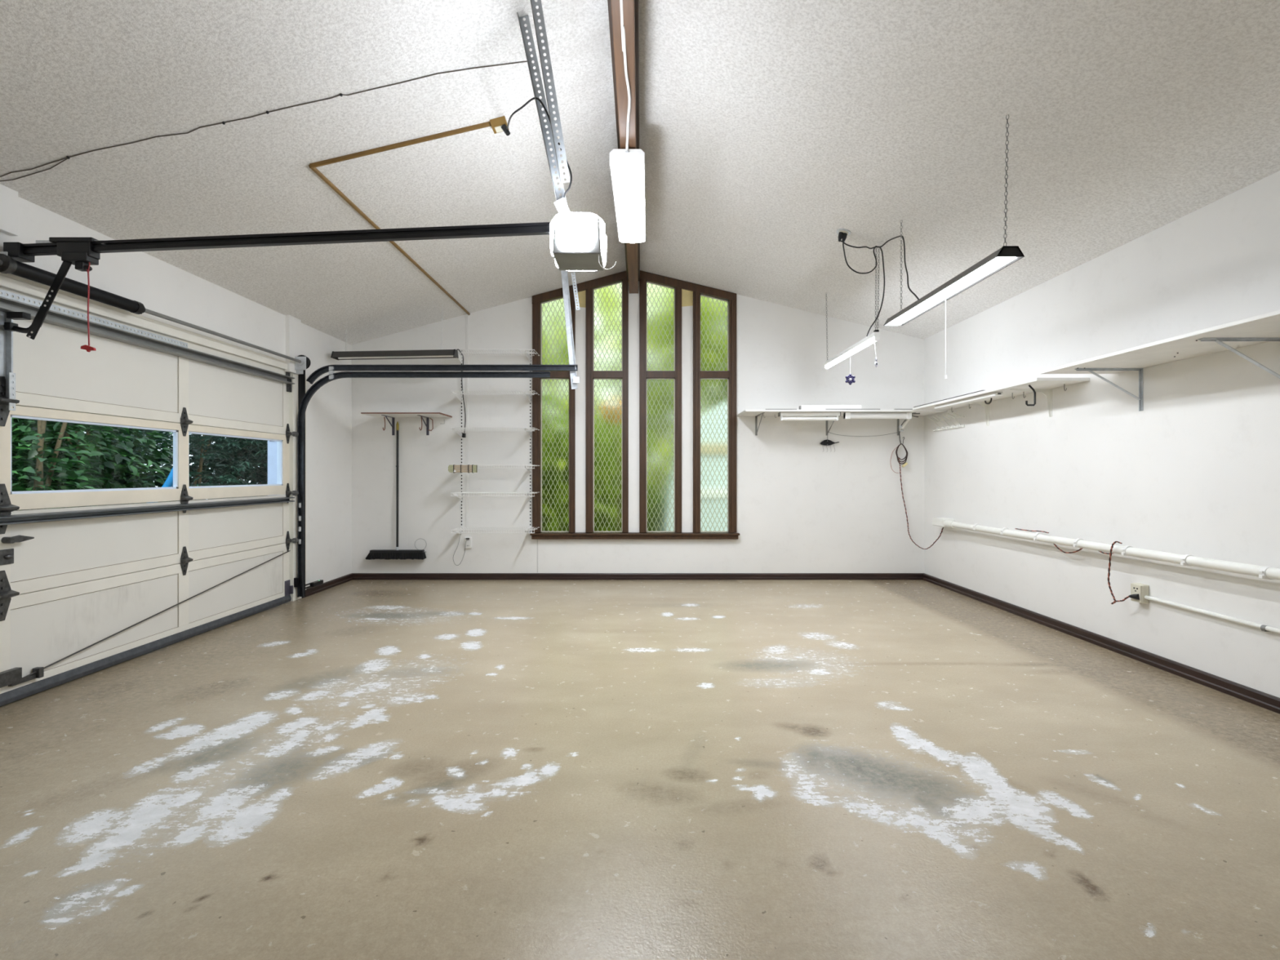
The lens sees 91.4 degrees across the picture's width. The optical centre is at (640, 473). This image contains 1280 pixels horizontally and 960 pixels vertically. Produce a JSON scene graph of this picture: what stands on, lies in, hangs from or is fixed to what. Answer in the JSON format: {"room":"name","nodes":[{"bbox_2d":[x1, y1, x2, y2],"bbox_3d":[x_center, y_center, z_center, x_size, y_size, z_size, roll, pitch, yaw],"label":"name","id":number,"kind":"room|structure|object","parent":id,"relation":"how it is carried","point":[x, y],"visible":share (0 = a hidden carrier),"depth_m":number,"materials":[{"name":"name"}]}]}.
{"room":"garage","nodes":[
{"label":"garage","id":0,"kind":"room"},
{"bbox_2d":[0,196,351,586],"bbox_3d":[-3.061,-0.119,2.800,0.110,2.439,7.600,0,0,0],"label":"wall","id":1,"kind":"structure","parent":0,"point":[162,287],"depth_m":5.00,"materials":[{"name":"white paint"}]},
{"bbox_2d":[0,183,17,235],"bbox_3d":[-2.994,-1.241,2.913,0.045,0.211,0.145,0,0,0],"label":"trim","id":2,"kind":"structure","parent":1,"relation":"attached to","point":[8,197],"depth_m":2.94,"materials":[{"name":"white paint"}]},
{"bbox_2d":[0,272,287,369],"bbox_3d":[-3.014,-0.915,2.900,0.044,0.070,5.000,0,0,0],"label":"trim","id":3,"kind":"structure","parent":1,"relation":"attached to","point":[7,281],"depth_m":3.67,"materials":[{"name":"beige paint"}]},
{"bbox_2d":[0,287,298,706],"bbox_3d":[-3.011,0.106,2.966,0.094,1.976,4.902,0,0,0],"label":"door","id":4,"kind":"structure","parent":1,"relation":"in","point":[87,589],"depth_m":3.66,"materials":[{"name":"beige paint"}]},
{"bbox_2d":[0,251,311,369],"bbox_3d":[-2.931,-0.967,2.936,0.146,0.150,4.972,0,0,0],"label":"spring","id":5,"kind":"object","parent":1,"relation":"attached to","point":[8,264],"visible":0.96,"depth_m":3.34,"materials":[{"name":"grey metal"}]},
{"bbox_2d":[284,315,301,374],"bbox_3d":[-2.994,-1.106,5.380,0.045,0.481,0.180,0,0,0],"label":"trim","id":6,"kind":"structure","parent":1,"relation":"attached to","point":[293,325],"depth_m":5.34,"materials":[{"name":"white paint"}]},
{"bbox_2d":[288,373,306,601],"bbox_3d":[-3.015,0.107,5.494,0.042,1.985,0.212,0,0,0],"label":"trim","id":7,"kind":"structure","parent":1,"relation":"attached to","point":[294,394],"depth_m":5.40,"materials":[{"name":"beige paint"}]},
{"bbox_2d":[301,573,352,598],"bbox_3d":[-2.995,1.067,6.010,0.022,0.066,0.980,0,0,0],"label":"baseboard","id":8,"kind":"structure","parent":1,"relation":"attached to","point":[312,590],"depth_m":5.98,"materials":[{"name":"brown wood"}]},
{"bbox_2d":[293,270,579,597],"bbox_3d":[-1.765,-0.446,5.428,2.482,3.033,0.075,0,0,0],"label":"door track","id":9,"kind":"object","parent":1,"relation":"attached to","point":[304,398],"visible":0.94,"depth_m":5.44,"materials":[{"name":"black metal"}]},
{"bbox_2d":[305,579,323,588],"bbox_3d":[-2.941,0.993,5.605,0.040,0.043,0.310,0,0,0],"label":"sensor","id":10,"kind":"object","parent":9,"relation":"attached to","point":[313,584],"visible":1,"depth_m":5.62,"materials":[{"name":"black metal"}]},
{"bbox_2d":[351,293,924,573],"bbox_3d":[-0.029,-0.386,6.550,6.174,2.973,0.100,0,0,0],"label":"wall","id":11,"kind":"structure","parent":0,"point":[802,507],"depth_m":6.50,"materials":[{"name":"white paint"}]},
{"bbox_2d":[364,421,426,559],"bbox_3d":[-2.517,0.172,6.433,0.603,1.424,0.100,0,0,0],"label":"push broom","id":12,"kind":"object","parent":11,"relation":"hanging from","point":[397,553],"visible":1,"depth_m":6.40,"materials":[{"name":"black plastic"}]},
{"bbox_2d":[360,412,452,435],"bbox_3d":[-2.348,-0.499,6.306,0.774,0.199,0.389,0,0,0],"label":"wall shelf","id":13,"kind":"object","parent":11,"relation":"attached to","point":[427,415],"visible":1,"depth_m":6.23,"materials":[{"name":"white wood"}]},
{"bbox_2d":[460,350,462,533],"bbox_3d":[-1.859,-0.335,6.496,0.020,1.904,0.007,0,0,0],"label":"shelf standard","id":14,"kind":"object","parent":11,"relation":"attached to","point":[461,403],"visible":0.83,"depth_m":6.49,"materials":[{"name":"white metal"}]},
{"bbox_2d":[450,527,535,534],"bbox_3d":[-1.458,0.591,6.324,0.827,0.078,0.328,0,0,0],"label":"wire shelf","id":15,"kind":"object","parent":14,"relation":"attached to","point":[459,531],"visible":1,"depth_m":6.21,"materials":[{"name":"white metal"}]},
{"bbox_2d":[453,534,466,565],"bbox_3d":[-1.866,0.778,6.455,0.155,0.346,0.037,0,0,0],"label":"cord","id":16,"kind":"object","parent":15,"relation":"hanging from","point":[460,535],"visible":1,"depth_m":6.46,"materials":[{"name":"grey plastic"}]},
{"bbox_2d":[450,492,536,499],"bbox_3d":[-1.458,0.227,6.324,0.827,0.078,0.328,0,0,0],"label":"wire shelf","id":17,"kind":"object","parent":14,"relation":"attached to","point":[459,495],"visible":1,"depth_m":6.22,"materials":[{"name":"white metal"}]},
{"bbox_2d":[450,391,539,402],"bbox_3d":[-1.458,-0.781,6.324,0.827,0.078,0.328,0,0,0],"label":"wire shelf","id":18,"kind":"object","parent":14,"relation":"attached to","point":[459,396],"visible":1,"depth_m":6.28,"materials":[{"name":"white metal"}]},
{"bbox_2d":[450,427,539,437],"bbox_3d":[-1.458,-0.417,6.324,0.827,0.078,0.328,0,0,0],"label":"wire shelf","id":19,"kind":"object","parent":14,"relation":"attached to","point":[456,430],"visible":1,"depth_m":6.25,"materials":[{"name":"white metal"}]},
{"bbox_2d":[457,349,539,363],"bbox_3d":[-1.458,-1.188,6.324,0.827,0.078,0.328,0,0,0],"label":"wire shelf","id":20,"kind":"object","parent":14,"relation":"attached to","point":[527,355],"visible":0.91,"depth_m":6.33,"materials":[{"name":"white metal"}]},
{"bbox_2d":[457,465,539,472],"bbox_3d":[-1.458,-0.048,6.324,0.827,0.078,0.328,0,0,0],"label":"wire shelf","id":21,"kind":"object","parent":14,"relation":"attached to","point":[528,468],"visible":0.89,"depth_m":6.27,"materials":[{"name":"white metal"}]},
{"bbox_2d":[448,464,477,472],"bbox_3d":[-1.749,-0.049,6.141,0.276,0.080,0.045,0,0,0],"label":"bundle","id":22,"kind":"object","parent":21,"relation":"on","point":[451,468],"visible":1,"depth_m":6.12,"materials":[{"name":"beige wood"}]},
{"bbox_2d":[466,314,468,532],"bbox_3d":[-1.800,-0.521,6.495,0.024,2.263,0.010,0,0,0],"label":"trim","id":23,"kind":"structure","parent":11,"relation":"attached to","point":[467,315],"depth_m":6.49,"materials":[{"name":"white paint"}]},
{"bbox_2d":[464,537,471,548],"bbox_3d":[-1.788,0.715,6.475,0.072,0.116,0.050,0,0,0],"label":"wall outlet","id":24,"kind":"object","parent":11,"relation":"attached to","point":[468,543],"visible":1,"depth_m":6.47,"materials":[{"name":"white plastic"}]},
{"bbox_2d":[529,350,531,533],"bbox_3d":[-1.144,-0.335,6.496,0.020,1.904,0.007,0,0,0],"label":"shelf standard","id":25,"kind":"object","parent":11,"relation":"attached to","point":[531,350],"visible":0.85,"depth_m":6.49,"materials":[{"name":"white metal"}]},
{"bbox_2d":[537,539,537,573],"bbox_3d":[-1.073,0.830,6.499,0.003,0.400,0.002,0,0,0],"label":"trim","id":26,"kind":"structure","parent":11,"relation":"attached to","point":[537,540],"depth_m":6.50,"materials":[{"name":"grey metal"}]},
{"bbox_2d":[607,0,639,280],"bbox_3d":[-0.074,-2.062,2.750,0.132,0.125,7.500,0,0,0],"label":"trim","id":27,"kind":"structure","parent":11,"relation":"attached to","point":[636,2],"depth_m":3.15,"materials":[{"name":"brown wood"}]},
{"bbox_2d":[529,270,739,539],"bbox_3d":[-0.059,-0.722,6.513,2.158,2.796,0.175,0,0,0],"label":"window","id":28,"kind":"structure","parent":11,"relation":"in","point":[644,447],"depth_m":6.54,"materials":[{"name":"glass"}]},
{"bbox_2d":[351,573,923,579],"bbox_3d":[-0.029,1.067,6.489,5.954,0.066,0.022,0,0,0],"label":"baseboard","id":29,"kind":"structure","parent":11,"relation":"attached to","point":[355,575],"depth_m":6.48,"materials":[{"name":"brown wood"}]},
{"bbox_2d":[820,433,839,452],"bbox_3d":[1.962,-0.327,6.482,0.202,0.202,0.016,0,0,0],"label":"key rack","id":30,"kind":"object","parent":11,"relation":"attached to","point":[825,442],"visible":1,"depth_m":6.48,"materials":[{"name":"black metal"}]},
{"bbox_2d":[737,408,947,435],"bbox_3d":[1.976,-0.510,6.249,1.941,0.224,0.501,0,0,0],"label":"wall shelf","id":31,"kind":"object","parent":11,"relation":"attached to","point":[766,412],"visible":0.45,"depth_m":6.04,"materials":[{"name":"white wood"}]},
{"bbox_2d":[777,412,840,421],"bbox_3d":[1.645,-0.557,6.100,0.590,0.082,0.082,0,0,0],"label":"fluorescent fixture","id":32,"kind":"object","parent":31,"relation":"attached to","point":[781,415],"visible":1,"depth_m":6.07,"materials":[{"name":"white metal"}]},
{"bbox_2d":[799,404,861,409],"bbox_3d":[1.841,-0.639,6.075,0.591,0.046,0.070,0,0,0],"label":"fluorescent fixture","id":33,"kind":"object","parent":31,"relation":"on","point":[802,406],"visible":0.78,"depth_m":6.04,"materials":[{"name":"white metal"}]},
{"bbox_2d":[828,431,897,436],"bbox_3d":[2.310,-0.410,6.480,0.728,0.053,0.024,0,0,0],"label":"wire","id":34,"kind":"object","parent":31,"relation":"attached to","point":[828,432],"visible":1,"depth_m":6.47,"materials":[{"name":"grey metal"}]},
{"bbox_2d":[843,412,911,419],"bbox_3d":[2.308,-0.565,6.090,0.646,0.065,0.068,0,0,0],"label":"fluorescent fixture","id":35,"kind":"object","parent":31,"relation":"attached to","point":[846,415],"visible":1,"depth_m":6.06,"materials":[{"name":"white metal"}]},
{"bbox_2d":[898,413,919,431],"bbox_3d":[2.670,-0.515,6.215,0.055,0.183,0.207,0,0,-40],"label":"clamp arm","id":36,"kind":"object","parent":31,"relation":"attached to","point":[907,420],"visible":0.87,"depth_m":6.25,"materials":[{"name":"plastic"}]},
{"bbox_3d":[2.700,-0.372,6.465,0.058,0.138,0.019,0,0,0],"label":"hook","id":37,"kind":"object","parent":31,"relation":"hanging from","visible":0},
{"bbox_2d":[895,443,943,549],"bbox_3d":[2.838,0.228,6.258,0.180,1.083,0.552,0,0,-29],"label":"extension cord","id":38,"kind":"object","parent":37,"relation":"hanging from","point":[906,455],"visible":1,"depth_m":6.45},
{"bbox_2d":[0,579,1279,959],"bbox_3d":[-0.046,1.100,2.750,6.220,0.001,7.700,0,0,0],"label":"floor","id":39,"kind":"structure","parent":0,"point":[354,769],"depth_m":2.23,"materials":[{"name":"beige concrete"}]},
{"bbox_2d":[0,0,1279,345],"bbox_3d":[-0.029,-1.789,2.760,5.994,0.911,7.720,0,0,0],"label":"ceiling","id":40,"kind":"structure","parent":0,"point":[769,129],"depth_m":3.14,"materials":[{"name":"white paint"}]},
{"bbox_2d":[0,61,527,182],"bbox_3d":[-1.746,-1.672,2.924,2.418,0.651,0.074,0,0,-3],"label":"wire","id":41,"kind":"object","parent":40,"relation":"attached to","point":[340,94],"visible":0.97,"depth_m":2.89,"materials":[{"name":"black plastic"}]},
{"bbox_2d":[3,0,616,351],"bbox_3d":[-1.555,-1.301,2.829,2.894,1.455,0.503,0,0,0],"label":"garage door opener","id":42,"kind":"object","parent":40,"relation":"hanging from","point":[578,240],"visible":1,"depth_m":2.93,"materials":[{"name":"black metal"}]},
{"bbox_2d":[330,304,466,437],"bbox_3d":[-2.337,-1.005,6.190,1.205,1.266,0.524,0,0,0],"label":"light","id":43,"kind":"object","parent":40,"relation":"hanging from","point":[437,353],"depth_m":5.96,"materials":[{"name":"grey metal"}]},
{"bbox_2d":[331,349,456,359],"bbox_3d":[-2.355,-1.145,6.000,1.158,0.082,0.140,0,0,0],"label":"hood","id":44,"kind":"object","parent":43,"relation":"attached to","point":[437,353],"depth_m":5.95,"materials":[{"name":"grey metal"}]},
{"bbox_2d":[308,121,491,315],"bbox_3d":[-1.298,-1.788,4.928,0.993,0.282,3.135,0,0,0],"label":"conduit","id":45,"kind":"object","parent":40,"relation":"attached to","point":[313,166],"visible":0.95,"depth_m":3.40,"materials":[{"name":"brown wood"}]},
{"bbox_2d":[489,115,509,133],"bbox_3d":[-0.775,-1.915,3.432,0.092,0.062,0.070,0,0,0],"label":"junction box","id":46,"kind":"object","parent":40,"relation":"attached to","point":[496,123],"visible":0.95,"depth_m":3.40,"materials":[{"name":"metal"}]},
{"bbox_2d":[494,125,503,133],"bbox_3d":[-0.767,-1.894,3.431,0.059,0.018,0.052,0,0,0],"label":"receptacle","id":47,"kind":"object","parent":46,"relation":"attached to","point":[498,129],"depth_m":3.43,"materials":[{"name":"beige plastic"}]},
{"bbox_2d":[501,97,572,199],"bbox_3d":[-0.614,-1.557,3.083,0.229,0.691,0.717,0,0,-36],"label":"power cord","id":48,"kind":"object","parent":46,"relation":"attached to","point":[505,128],"visible":0.8,"depth_m":2.86,"materials":[{"name":"black plastic"}]},
{"bbox_2d":[835,228,851,235],"bbox_3d":[1.471,-1.749,4.530,0.102,0.032,0.104,0,0,0],"label":"outlet","id":49,"kind":"object","parent":40,"relation":"attached to","point":[843,230],"visible":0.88,"depth_m":4.50,"materials":[{"name":"plastic"}]},
{"bbox_2d":[824,232,884,373],"bbox_3d":[1.629,-1.266,5.162,0.358,0.952,1.404,0,0,0],"label":"light","id":50,"kind":"object","parent":40,"relation":"hanging from","point":[873,337],"depth_m":4.67,"materials":[{"name":"white metal"}]},
{"bbox_2d":[845,373,855,385],"bbox_3d":[1.677,-0.755,5.000,0.080,0.090,0.021,0,0,0],"label":"snowflake ornament","id":51,"kind":"object","parent":50,"relation":"hanging from","point":[850,379],"visible":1,"depth_m":4.99,"materials":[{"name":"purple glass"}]},
{"bbox_2d":[874,356,877,367],"bbox_3d":[1.757,-0.835,4.657,0.026,0.087,0.031,0,0,0],"label":"tag","id":52,"kind":"object","parent":50,"relation":"hanging from","point":[876,358],"visible":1,"depth_m":4.65,"materials":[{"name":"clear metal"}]},
{"bbox_2d":[838,114,1024,378],"bbox_3d":[1.616,-1.145,3.748,0.370,1.208,1.637,0,0,0],"label":"light","id":53,"kind":"object","parent":40,"relation":"hanging from","point":[1006,255],"depth_m":3.42,"materials":[{"name":"grey metal"}]},
{"bbox_2d":[884,246,1024,325],"bbox_3d":[1.735,-1.042,3.615,0.132,0.048,1.370,0,0,0],"label":"hood","id":54,"kind":"object","parent":53,"relation":"attached to","point":[1004,256],"depth_m":3.37,"materials":[{"name":"grey metal"}]},
{"bbox_2d":[924,170,1279,697],"bbox_3d":[3.003,-0.149,2.800,0.110,2.498,7.600,0,0,0],"label":"wall","id":55,"kind":"structure","parent":0,"point":[1195,472],"depth_m":3.72,"materials":[{"name":"white paint"}]},
{"bbox_2d":[927,412,964,431],"bbox_3d":[2.909,-0.497,5.975,0.078,0.146,0.590,0,0,0],"label":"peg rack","id":56,"kind":"object","parent":55,"relation":"attached to","point":[954,413],"visible":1,"depth_m":5.95,"materials":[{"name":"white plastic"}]},
{"bbox_2d":[912,377,1089,425],"bbox_3d":[2.773,-0.523,5.040,0.350,0.226,1.880,0,0,0],"label":"wall shelf","id":57,"kind":"object","parent":55,"relation":"attached to","point":[1044,385],"visible":0.98,"depth_m":4.49,"materials":[{"name":"white wood"}]},
{"bbox_2d":[934,391,1002,408],"bbox_3d":[2.670,-0.596,5.135,0.060,0.027,0.970,0,0,0],"label":"fluorescent fixture","id":58,"kind":"object","parent":57,"relation":"attached to","point":[991,395],"visible":1,"depth_m":5.02,"materials":[{"name":"white metal"}]},
{"bbox_2d":[923,573,1279,714],"bbox_3d":[2.937,1.067,2.750,0.022,0.066,7.500,0,0,0],"label":"baseboard","id":59,"kind":"structure","parent":55,"relation":"attached to","point":[1256,697],"depth_m":3.71,"materials":[{"name":"brown wood"}]},
{"bbox_2d":[932,517,1279,580],"bbox_3d":[2.892,0.458,3.340,0.112,0.086,5.480,0,0,0],"label":"pipe","id":60,"kind":"object","parent":55,"relation":"attached to","point":[1263,572],"visible":1,"depth_m":3.61,"materials":[{"name":"white plastic"}]},
{"bbox_2d":[1014,528,1139,604],"bbox_3d":[2.877,0.597,4.240,0.096,0.392,1.222,0,0,1],"label":"extension cord","id":61,"kind":"object","parent":60,"relation":"hanging from","point":[1132,596],"visible":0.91,"depth_m":3.78,"materials":[{"name":"black plastic"}]},
{"bbox_2d":[1130,582,1149,603],"bbox_3d":[2.922,0.699,3.660,0.052,0.107,0.080,0,0,0],"label":"wall outlet","id":62,"kind":"object","parent":55,"relation":"attached to","point":[1142,589],"visible":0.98,"depth_m":3.63,"materials":[{"name":"beige plastic"}]},
{"bbox_2d":[1040,310,1279,411],"bbox_3d":[2.715,-0.503,2.392,0.466,0.267,2.984,0,0,0],"label":"wall shelf","id":63,"kind":"object","parent":55,"relation":"attached to","point":[1265,327],"visible":1,"depth_m":3.07,"materials":[{"name":"wood"}]},
{"bbox_2d":[1144,595,1279,634],"bbox_3d":[2.932,0.730,2.110,0.033,0.051,3.020,0,0,0],"label":"conduit","id":64,"kind":"object","parent":55,"relation":"attached to","point":[1264,628],"visible":1,"depth_m":3.16,"materials":[{"name":"white plastic"}]},
{"bbox_3d":[-0.029,-0.512,-1.050,5.954,3.225,0.100,0,0,0],"label":"wall","id":65,"kind":"structure","parent":0,"visible":0},
{"bbox_2d":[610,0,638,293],"bbox_3d":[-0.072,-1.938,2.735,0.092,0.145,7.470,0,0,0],"label":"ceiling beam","id":66,"kind":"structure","parent":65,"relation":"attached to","point":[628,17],"depth_m":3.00,"materials":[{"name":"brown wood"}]},
{"bbox_2d":[619,0,631,150],"bbox_3d":[-0.067,-1.854,1.290,0.036,0.041,4.540,0,0,0],"label":"cable","id":67,"kind":"object","parent":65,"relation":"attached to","point":[623,30],"visible":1,"depth_m":2.85,"materials":[{"name":"plastic"}]},
{"bbox_2d":[609,146,645,243],"bbox_3d":[-0.070,-1.794,4.109,0.215,0.142,1.143,0,0,0],"label":"light","id":68,"kind":"object","parent":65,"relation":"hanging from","point":[627,167],"visible":0.93,"depth_m":3.88,"materials":[{"name":"white plastic"}]},
{"label":"outside","id":69,"kind":"structure","parent":0,"visible":0},
{"bbox_3d":[-4.000,1.265,9.000,40.000,0.110,34.000,0,0,0],"label":"ground","id":70,"kind":"structure","parent":69,"visible":0},
{"bbox_2d":[11,418,120,491],"bbox_3d":[-10.341,-0.644,9.467,4.622,4.284,3.890,0,0,-5],"label":"dense tree","id":71,"kind":"object","parent":70,"relation":"on","point":[108,441],"visible":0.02,"depth_m":9.20,"materials":[{"name":"green plant"}]},
{"bbox_2d":[11,408,129,511],"bbox_3d":[-5.974,-0.053,5.987,1.892,2.853,2.743,0,0,-22],"label":"shrub","id":72,"kind":"object","parent":70,"relation":"on","point":[38,451],"visible":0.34,"depth_m":5.92,"materials":[{"name":"green plant"}]},
{"bbox_2d":[11,407,173,504],"bbox_3d":[-6.597,-0.310,7.318,2.979,3.358,2.948,0,0,0],"label":"shrub","id":73,"kind":"object","parent":70,"relation":"on","point":[119,469],"visible":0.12,"depth_m":7.16,"materials":[{"name":"green plant"}]},
{"bbox_2d":[36,427,255,504],"bbox_3d":[-10.615,-0.559,12.973,4.806,4.066,5.051,0,0,-3],"label":"dense tree","id":74,"kind":"object","parent":70,"relation":"on","point":[223,463],"visible":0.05,"depth_m":13.31,"materials":[{"name":"green plant"}]},
{"bbox_2d":[148,467,173,502],"bbox_3d":[-4.851,0.566,6.399,0.308,1.388,0.712,0,0,-34],"label":"slide","id":75,"kind":"object","parent":70,"relation":"on","point":[168,482],"visible":0.2,"depth_m":6.17,"materials":[{"name":"blue plastic"}]},
{"bbox_2d":[90,418,267,505],"bbox_3d":[-6.586,0.038,8.997,2.702,2.535,2.732,0,0,6],"label":"foliage","id":76,"kind":"object","parent":70,"relation":"on","point":[201,442],"visible":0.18,"depth_m":8.98,"materials":[{"name":"green plant"}]},
{"bbox_2d":[155,426,267,497],"bbox_3d":[-6.332,-0.201,10.803,3.156,3.206,2.890,0,0,-3],"label":"rhododendron","id":77,"kind":"object","parent":70,"relation":"on","point":[263,474],"visible":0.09,"depth_m":10.16,"materials":[{"name":"green plant"}]},
{"bbox_2d":[169,431,267,499],"bbox_3d":[-10.305,-0.598,17.281,4.278,4.525,4.355,0,0,-21],"label":"dense tree","id":78,"kind":"object","parent":70,"relation":"on","point":[246,481],"visible":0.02,"depth_m":16.19,"materials":[{"name":"green plant"}]},
{"bbox_2d":[212,430,267,497],"bbox_3d":[-7.353,-0.371,13.093,3.396,3.687,4.336,0,0,-13],"label":"rhododendron","id":79,"kind":"object","parent":70,"relation":"on","point":[243,455],"visible":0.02,"depth_m":12.40,"materials":[{"name":"green plant"}]},
{"bbox_2d":[267,440,279,495],"bbox_3d":[-3.430,-0.340,5.910,0.140,3.120,0.140,0,0,0],"label":"porch post","id":80,"kind":"object","parent":70,"relation":"on","point":[273,446],"visible":0.02,"depth_m":5.86,"materials":[{"name":"grey metal"}]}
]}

